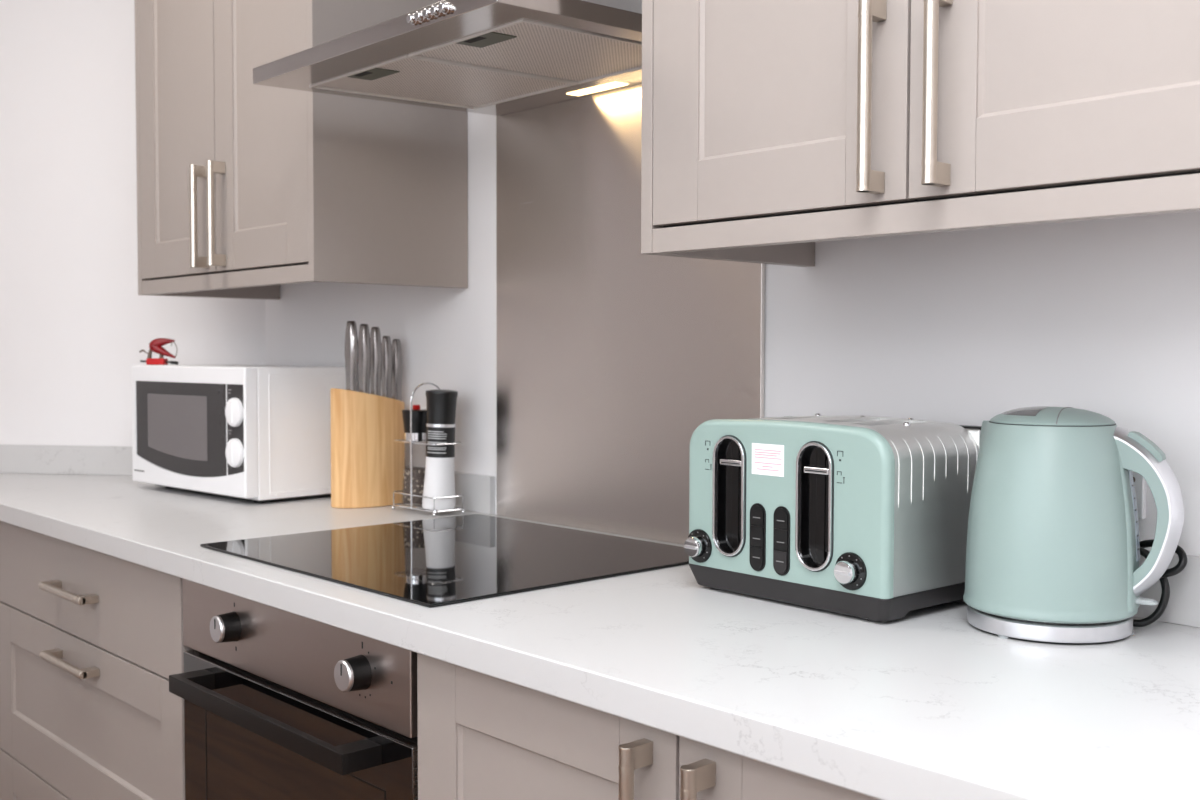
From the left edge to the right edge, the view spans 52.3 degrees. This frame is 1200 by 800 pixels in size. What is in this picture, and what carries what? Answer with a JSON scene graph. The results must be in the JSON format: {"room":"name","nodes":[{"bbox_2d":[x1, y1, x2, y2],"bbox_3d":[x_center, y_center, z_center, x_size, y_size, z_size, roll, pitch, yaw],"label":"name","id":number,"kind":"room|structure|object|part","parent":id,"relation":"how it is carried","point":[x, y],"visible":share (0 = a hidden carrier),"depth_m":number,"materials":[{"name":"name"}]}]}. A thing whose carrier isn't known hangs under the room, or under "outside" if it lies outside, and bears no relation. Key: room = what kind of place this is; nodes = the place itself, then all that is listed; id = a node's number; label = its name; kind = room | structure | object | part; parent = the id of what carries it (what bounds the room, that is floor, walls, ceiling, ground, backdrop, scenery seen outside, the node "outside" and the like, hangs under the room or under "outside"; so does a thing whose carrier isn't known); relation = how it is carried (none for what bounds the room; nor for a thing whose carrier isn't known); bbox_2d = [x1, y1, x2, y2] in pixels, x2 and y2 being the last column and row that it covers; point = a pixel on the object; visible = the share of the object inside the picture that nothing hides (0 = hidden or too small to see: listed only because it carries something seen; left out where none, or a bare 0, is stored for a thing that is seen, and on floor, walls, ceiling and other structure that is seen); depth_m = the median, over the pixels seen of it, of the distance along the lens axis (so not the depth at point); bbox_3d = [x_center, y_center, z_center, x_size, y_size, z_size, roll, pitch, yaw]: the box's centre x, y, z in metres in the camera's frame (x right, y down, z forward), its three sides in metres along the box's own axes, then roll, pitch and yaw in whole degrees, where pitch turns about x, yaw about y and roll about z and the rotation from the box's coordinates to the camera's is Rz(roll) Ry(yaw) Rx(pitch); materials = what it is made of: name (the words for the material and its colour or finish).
{"room":"kitchen","nodes":[
{"label":"kitchen","id":0,"kind":"room"},
{"bbox_2d":[0,0,265,445],"bbox_3d":[-1.695,-0.140,3.006,1.900,2.420,0.100,0,2,9],"label":"wall","id":1,"kind":"structure","parent":0,"point":[75,322],"depth_m":2.87,"materials":[{"name":"paint"}]},
{"bbox_2d":[0,444,132,475],"bbox_3d":[-1.259,0.141,2.888,0.973,0.068,0.012,0,2,9],"label":"upstand","id":2,"kind":"object","parent":1,"relation":"attached to","point":[29,459],"visible":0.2,"depth_m":2.88,"materials":[{"name":"white stone"}]},
{"bbox_2d":[169,578,417,799],"bbox_3d":[-0.233,0.560,1.756,0.593,0.604,0.596,-2,3,-43],"label":"oven","id":3,"kind":"object","parent":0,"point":[279,704],"visible":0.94,"depth_m":1.56,"materials":[{"name":"silver metal"}]},
{"bbox_3d":[-0.509,0.311,1.668,0.024,0.041,0.041,-2,3,-43],"label":"knob","id":4,"kind":"part","parent":3,"relation":"part of","materials":[{"name":"black plastic"}]},
{"bbox_3d":[-0.428,0.404,1.564,0.053,0.024,0.462,-2,3,-43],"label":"handle","id":5,"kind":"part","parent":3,"relation":"part of","materials":[{"name":"black metal"}]},
{"bbox_3d":[-0.405,0.613,1.599,0.020,0.468,0.594,-2,3,-43],"label":"door","id":6,"kind":"part","parent":3,"relation":"part of","materials":[{"name":"black glass"}]},
{"bbox_3d":[-0.405,0.317,1.589,0.022,0.106,0.592,-2,3,-43],"label":"control panel","id":7,"kind":"part","parent":3,"relation":"part of","materials":[{"name":"silver metal"}]},
{"bbox_3d":[-0.405,0.613,1.598,0.016,0.469,0.596,-2,3,-43],"label":"door trim","id":8,"kind":"part","parent":3,"relation":"part of","materials":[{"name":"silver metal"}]},
{"bbox_3d":[-0.288,0.320,1.430,0.024,0.041,0.041,-2,3,-43],"label":"knob","id":9,"kind":"part","parent":3,"relation":"part of","materials":[{"name":"black plastic"}]},
{"bbox_2d":[266,112,1199,555],"bbox_3d":[0.660,-0.071,1.343,0.100,2.420,4.140,-2,3,-43],"label":"wall","id":10,"kind":"structure","parent":0,"point":[971,327],"depth_m":1.53,"materials":[{"name":"paint"}]},
{"bbox_2d":[134,0,467,299],"bbox_3d":[-0.613,-0.591,2.362,0.350,0.760,0.718,-2,3,-43],"label":"upper cabinet","id":11,"kind":"object","parent":10,"relation":"attached to","point":[246,189],"visible":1,"depth_m":2.17,"materials":[{"name":"paint"}]},
{"bbox_3d":[-0.825,-0.609,2.398,0.019,0.728,0.340,-2,3,-43],"label":"door","id":12,"kind":"part","parent":11,"relation":"part of","materials":[{"name":"paint"}]},
{"bbox_3d":[-0.751,-0.343,2.289,0.034,0.190,0.014,-2,3,-43],"label":"handle","id":13,"kind":"part","parent":11,"relation":"part of","materials":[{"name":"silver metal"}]},
{"bbox_3d":[-0.839,-0.601,2.630,0.316,0.760,0.018,-2,3,-43],"label":"panel","id":14,"kind":"part","parent":11,"relation":"part of","materials":[{"name":"paint"}]},
{"bbox_3d":[-0.703,-0.341,2.237,0.034,0.190,0.014,-2,3,-43],"label":"handle","id":15,"kind":"part","parent":11,"relation":"part of","materials":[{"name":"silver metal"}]},
{"bbox_3d":[-0.592,-0.599,2.147,0.019,0.728,0.340,-2,3,-43],"label":"door","id":16,"kind":"part","parent":11,"relation":"part of","materials":[{"name":"paint"}]},
{"bbox_3d":[-0.362,-0.581,2.117,0.316,0.760,0.018,-2,3,-43],"label":"panel","id":17,"kind":"part","parent":11,"relation":"part of","materials":[{"name":"paint"}]},
{"bbox_2d":[253,0,641,115],"bbox_3d":[-0.159,-0.873,1.741,0.474,0.802,0.589,-4,5,-43],"label":"extractor hood","id":18,"kind":"object","parent":10,"relation":"attached to","point":[490,57],"visible":1,"depth_m":1.70,"materials":[{"name":"silver metal"}]},
{"bbox_3d":[-0.237,-0.482,1.858,0.311,0.010,0.261,-4,5,-43],"label":"filter frame","id":19,"kind":"part","parent":18,"relation":"part of","materials":[{"name":"metal"}]},
{"bbox_3d":[-0.062,-0.474,1.670,0.311,0.010,0.246,-4,5,-43],"label":"filter frame","id":20,"kind":"part","parent":18,"relation":"part of","materials":[{"name":"metal"}]},
{"bbox_2d":[566,82,627,95],"bbox_3d":[-0.005,-0.489,1.916,0.028,0.005,0.115,-4,5,-43],"label":"lamp","id":21,"kind":"object","parent":18,"relation":"attached to","point":[603,86],"depth_m":1.91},
{"bbox_2d":[405,465,494,513],"bbox_3d":[-0.477,0.158,2.493,0.012,0.068,0.838,-2,3,-43],"label":"upstand","id":22,"kind":"object","parent":10,"relation":"attached to","point":[478,490],"visible":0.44,"depth_m":2.21,"materials":[{"name":"white stone"}]},
{"bbox_2d":[496,83,764,544],"bbox_3d":[0.025,-0.166,1.943,0.008,0.759,0.603,-2,3,-43],"label":"backsplash","id":23,"kind":"structure","parent":10,"relation":"attached to","point":[611,355],"depth_m":1.96,"materials":[{"name":"silver metal"}]},
{"bbox_2d":[641,0,1199,266],"bbox_3d":[0.402,-0.546,1.271,0.350,0.760,0.733,-2,3,-43],"label":"upper cabinet","id":24,"kind":"object","parent":10,"relation":"attached to","point":[772,130],"visible":1,"depth_m":1.19,"materials":[{"name":"paint"}]},
{"bbox_3d":[0.171,-0.557,1.544,0.316,0.760,0.018,-2,3,-43],"label":"panel","id":25,"kind":"part","parent":24,"relation":"part of","materials":[{"name":"paint"}]},
{"bbox_3d":[0.187,-0.565,1.309,0.019,0.728,0.346,-2,3,-43],"label":"door","id":26,"kind":"part","parent":24,"relation":"part of","materials":[{"name":"paint"}]},
{"bbox_3d":[0.265,-0.298,1.196,0.034,0.190,0.014,-2,3,-43],"label":"handle","id":27,"kind":"part","parent":24,"relation":"part of","materials":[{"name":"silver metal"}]},
{"bbox_3d":[0.314,-0.296,1.143,0.034,0.190,0.014,-2,3,-43],"label":"handle","id":28,"kind":"part","parent":24,"relation":"part of","materials":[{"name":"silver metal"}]},
{"bbox_3d":[0.425,-0.554,1.054,0.019,0.728,0.346,-2,3,-43],"label":"door","id":29,"kind":"part","parent":24,"relation":"part of","materials":[{"name":"paint"}]},
{"bbox_2d":[1132,471,1146,518],"bbox_3d":[0.545,0.086,1.389,0.012,0.086,0.146,-2,3,-43],"label":"wall socket","id":30,"kind":"object","parent":10,"relation":"attached to","point":[1140,484],"visible":0.09,"depth_m":1.34,"materials":[{"name":"plastic"}]},
{"bbox_2d":[1133,550,1199,627],"bbox_3d":[0.789,0.210,1.131,0.012,0.074,1.638,-2,3,-43],"label":"upstand","id":31,"kind":"object","parent":10,"relation":"attached to","point":[1183,606],"visible":0.02,"depth_m":1.31,"materials":[{"name":"white stone"}]},
{"bbox_3d":[-0.801,1.173,1.041,2.512,0.050,5.613,-2,3,-43],"label":"floor","id":32,"kind":"structure","parent":0,"visible":0},
{"bbox_2d":[0,521,192,799],"bbox_3d":[-0.925,0.658,2.533,0.595,0.865,1.472,-2,3,-43],"label":"drawer unit","id":33,"kind":"object","parent":32,"relation":"on","point":[91,641],"visible":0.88,"depth_m":2.09,"materials":[{"name":"paint"}]},
{"bbox_3d":[-1.401,0.592,2.671,0.019,0.743,0.618,-2,3,-43],"label":"filler panel","id":34,"kind":"part","parent":33,"relation":"part of","materials":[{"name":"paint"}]},
{"bbox_3d":[-0.901,0.846,2.140,0.019,0.274,0.848,-2,3,-43],"label":"drawer","id":35,"kind":"part","parent":33,"relation":"part of","materials":[{"name":"paint"}]},
{"bbox_3d":[-0.912,0.329,2.094,0.034,0.014,0.192,-2,3,-43],"label":"handle","id":36,"kind":"part","parent":33,"relation":"part of","materials":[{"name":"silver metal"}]},
{"bbox_3d":[-0.912,0.452,2.099,0.034,0.014,0.192,-2,3,-43],"label":"handle","id":37,"kind":"part","parent":33,"relation":"part of","materials":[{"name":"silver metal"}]},
{"bbox_3d":[-0.900,0.559,2.129,0.019,0.294,0.848,-2,3,-43],"label":"drawer","id":38,"kind":"part","parent":33,"relation":"part of","materials":[{"name":"paint"}]},
{"bbox_3d":[-0.900,0.326,2.120,0.019,0.166,0.848,-2,3,-43],"label":"drawer","id":39,"kind":"part","parent":33,"relation":"part of","materials":[{"name":"paint"}]},
{"bbox_2d":[0,473,1199,799],"bbox_3d":[-0.195,0.238,1.756,0.604,0.034,3.891,-2,3,-43],"label":"countertop","id":40,"kind":"structure","parent":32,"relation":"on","point":[927,703],"depth_m":1.15,"materials":[{"name":"white stone"}]},
{"bbox_2d":[131,365,345,501],"bbox_3d":[-0.744,0.059,2.528,0.455,0.261,0.266,2,3,43],"label":"microwave","id":41,"kind":"object","parent":40,"relation":"on","point":[257,433],"visible":0.91,"depth_m":2.38,"materials":[{"name":"white metal"}]},
{"bbox_2d":[139,338,177,364],"bbox_3d":[-0.937,-0.103,2.596,0.085,0.057,0.024,0,2,5],"label":"ornament","id":42,"kind":"object","parent":41,"relation":"on","point":[155,346],"visible":1,"depth_m":2.59,"materials":[{"name":"red paint"}]},
{"bbox_3d":[-0.842,0.057,2.458,0.365,0.184,0.008,2,3,43],"label":"door","id":43,"kind":"part","parent":41,"relation":"part of","materials":[{"name":"black glass"}]},
{"bbox_3d":[-0.690,0.100,2.306,0.055,0.055,0.010,2,3,43],"label":"knob","id":44,"kind":"part","parent":41,"relation":"part of","materials":[{"name":"white plastic"}]},
{"bbox_3d":[-0.690,0.023,2.303,0.055,0.055,0.010,2,3,43],"label":"knob","id":45,"kind":"part","parent":41,"relation":"part of","materials":[{"name":"white plastic"}]},
{"bbox_3d":[-0.685,0.057,2.311,0.061,0.174,0.008,2,3,43],"label":"control panel","id":46,"kind":"part","parent":41,"relation":"part of","materials":[{"name":"plastic"}]},
{"bbox_3d":[-0.728,0.183,2.545,0.422,0.004,0.206,2,3,43],"label":"plate","id":47,"kind":"part","parent":41,"relation":"part of","materials":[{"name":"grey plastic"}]},
{"bbox_2d":[330,388,404,507],"bbox_3d":[-0.440,0.087,2.320,0.153,0.222,0.090,-2,3,-43],"label":"knife block","id":48,"kind":"object","parent":40,"relation":"on","point":[367,465],"visible":0.94,"depth_m":2.27,"materials":[{"name":"brown wood"}]},
{"bbox_2d":[344,321,357,390],"bbox_3d":[-0.466,-0.015,2.292,0.017,0.267,0.037,-2,3,-43],"label":"kitchen knife","id":49,"kind":"object","parent":48,"relation":"in","point":[351,338],"visible":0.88,"depth_m":2.28,"materials":[{"name":"silver metal"}]},
{"bbox_2d":[358,324,370,393],"bbox_3d":[-0.445,-0.010,2.311,0.017,0.267,0.033,-2,3,-43],"label":"kitchen knife","id":50,"kind":"object","parent":48,"relation":"in","point":[364,347],"visible":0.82,"depth_m":2.30,"materials":[{"name":"silver metal"}]},
{"bbox_2d":[370,327,381,395],"bbox_3d":[-0.427,-0.005,2.328,0.017,0.267,0.032,-2,3,-43],"label":"kitchen knife","id":51,"kind":"object","parent":48,"relation":"in","point":[375,337],"visible":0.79,"depth_m":2.32,"materials":[{"name":"silver metal"}]},
{"bbox_2d":[381,336,392,397],"bbox_3d":[-0.409,0.005,2.345,0.017,0.255,0.029,-2,3,-43],"label":"kitchen knife","id":52,"kind":"object","parent":48,"relation":"in","point":[387,361],"visible":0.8,"depth_m":2.33,"materials":[{"name":"silver metal"}]},
{"bbox_2d":[392,339,402,400],"bbox_3d":[-0.393,0.009,2.361,0.017,0.254,0.028,-2,3,-43],"label":"kitchen knife","id":53,"kind":"object","parent":48,"relation":"in","point":[396,344],"visible":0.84,"depth_m":2.35,"materials":[{"name":"silver metal"}]},
{"bbox_2d":[392,382,464,516],"bbox_3d":[-0.312,0.085,2.213,0.074,0.235,0.138,-2,3,-42],"label":"condiment caddy","id":54,"kind":"object","parent":40,"relation":"on","point":[434,511],"visible":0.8,"depth_m":2.19,"materials":[{"name":"silver metal"}]},
{"bbox_2d":[402,405,426,503],"bbox_3d":[-0.338,0.100,2.243,0.052,0.184,0.052,-2,3,-43],"label":"pepper mill","id":55,"kind":"object","parent":54,"relation":"in","point":[419,416],"visible":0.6,"depth_m":2.22,"materials":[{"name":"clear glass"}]},
{"bbox_3d":[-0.312,0.081,2.213,0.074,0.227,0.004,-2,3,-42],"label":"hoop handle","id":56,"kind":"part","parent":54,"relation":"part of","materials":[{"name":"silver metal"}]},
{"bbox_3d":[-0.312,0.076,2.213,0.068,0.002,0.134,-2,3,-42],"label":"guard rail","id":57,"kind":"part","parent":54,"relation":"part of","materials":[{"name":"silver metal"}]},
{"bbox_3d":[-0.312,0.181,2.217,0.069,0.026,0.137,-2,3,-42],"label":"guard rail","id":58,"kind":"part","parent":54,"relation":"part of","materials":[{"name":"silver metal"}]},
{"bbox_3d":[-0.312,0.194,2.217,0.070,0.004,0.138,-2,3,-42],"label":"rail","id":59,"kind":"part","parent":54,"relation":"part of","materials":[{"name":"silver metal"}]},
{"bbox_2d":[422,389,457,509],"bbox_3d":[-0.286,0.087,2.188,0.060,0.212,0.060,0,3,-43],"label":"salt mill","id":60,"kind":"object","parent":54,"relation":"in","point":[439,481],"visible":1,"depth_m":2.17,"materials":[{"name":"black plastic"}]},
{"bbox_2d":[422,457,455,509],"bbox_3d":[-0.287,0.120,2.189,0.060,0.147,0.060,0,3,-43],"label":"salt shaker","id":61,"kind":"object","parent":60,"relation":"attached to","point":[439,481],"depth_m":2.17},
{"bbox_2d":[200,514,688,607],"bbox_3d":[-0.205,0.218,1.773,0.514,0.004,0.590,-2,3,-43],"label":"cooktop","id":62,"kind":"object","parent":40,"relation":"in","point":[435,562],"visible":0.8,"depth_m":1.71,"materials":[{"name":"black glass"}]},
{"bbox_2d":[684,413,981,621],"bbox_3d":[0.271,0.128,1.454,0.215,0.212,0.297,-2,3,-41],"label":"toaster","id":63,"kind":"object","parent":40,"relation":"on","point":[866,517],"visible":0.98,"depth_m":1.36,"materials":[{"name":"green metal"}]},
{"bbox_3d":[0.119,0.178,1.488,0.009,0.041,0.041,-2,3,-41],"label":"knob","id":64,"kind":"part","parent":63,"relation":"part of","materials":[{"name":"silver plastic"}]},
{"bbox_3d":[0.157,0.074,1.448,0.008,0.008,0.035,-2,3,-41],"label":"lever","id":65,"kind":"part","parent":63,"relation":"part of","materials":[{"name":"silver metal"}]},
{"bbox_3d":[0.208,0.114,1.398,0.014,0.182,0.296,-2,3,-41],"label":"panel","id":66,"kind":"part","parent":63,"relation":"part of","materials":[{"name":"green metal"}]},
{"bbox_3d":[0.241,0.078,1.352,0.008,0.008,0.035,-2,3,-41],"label":"lever","id":67,"kind":"part","parent":63,"relation":"part of","materials":[{"name":"silver metal"}]},
{"bbox_3d":[0.268,0.185,1.317,0.009,0.041,0.041,-2,3,-41],"label":"knob","id":68,"kind":"part","parent":63,"relation":"part of","materials":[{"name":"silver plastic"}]},
{"bbox_3d":[0.344,0.115,1.517,0.018,0.172,0.294,-2,3,-41],"label":"panel","id":69,"kind":"part","parent":63,"relation":"part of","materials":[{"name":"silver metal"}]},
{"bbox_2d":[967,539,1187,644],"bbox_3d":[0.481,0.160,1.307,0.191,0.160,0.195,-1,2,-26],"label":"stand","id":70,"kind":"object","parent":40,"relation":"on","point":[1032,631],"visible":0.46,"depth_m":1.23,"materials":[{"name":"silver metal"}]},
{"bbox_3d":[0.474,0.230,1.293,0.158,0.021,0.158,2,3,34],"label":"plate","id":71,"kind":"part","parent":70,"relation":"part of","materials":[{"name":"white plastic"}]},
{"bbox_2d":[963,406,1183,623],"bbox_3d":[0.478,0.113,1.279,0.173,0.212,0.193,-1,2,-20],"label":"kettle","id":72,"kind":"object","parent":70,"relation":"on","point":[1053,529],"visible":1,"depth_m":1.22,"materials":[{"name":"green metal"}]},
{"bbox_3d":[0.474,0.015,1.285,0.124,0.017,0.124,2,3,34],"label":"lid","id":73,"kind":"part","parent":72,"relation":"part of","materials":[{"name":"teal plastic"}]},
{"bbox_3d":[0.541,0.116,1.244,0.077,0.164,0.031,2,3,34],"label":"handle","id":74,"kind":"part","parent":72,"relation":"part of","materials":[{"name":"plastic"}]},
{"bbox_3d":[0.550,0.180,1.327,0.051,0.116,0.171,-1,2,-25],"label":"power cord","id":75,"kind":"part","parent":70,"relation":"part of","materials":[{"name":"black plastic"}]},
{"bbox_2d":[417,653,879,799],"bbox_3d":[0.259,0.710,1.259,0.595,0.865,0.797,-2,3,-43],"label":"base cabinet","id":76,"kind":"object","parent":32,"relation":"on","point":[481,736],"visible":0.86,"depth_m":1.19,"materials":[{"name":"paint"}]},
{"bbox_3d":[-0.062,0.650,1.230,0.019,0.740,0.395,-2,3,-43],"label":"door","id":77,"kind":"part","parent":76,"relation":"part of","materials":[{"name":"paint"}]},
{"bbox_3d":[0.030,0.398,1.082,0.034,0.190,0.014,-2,3,-43],"label":"handle","id":78,"kind":"part","parent":76,"relation":"part of","materials":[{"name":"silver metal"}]},
{"bbox_3d":[0.081,0.400,1.028,0.034,0.190,0.014,-2,3,-43],"label":"handle","id":79,"kind":"part","parent":76,"relation":"part of","materials":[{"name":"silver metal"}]},
{"bbox_3d":[0.209,0.661,0.938,0.019,0.740,0.395,-2,3,-43],"label":"door","id":80,"kind":"part","parent":76,"relation":"part of","materials":[{"name":"paint"}]}
]}

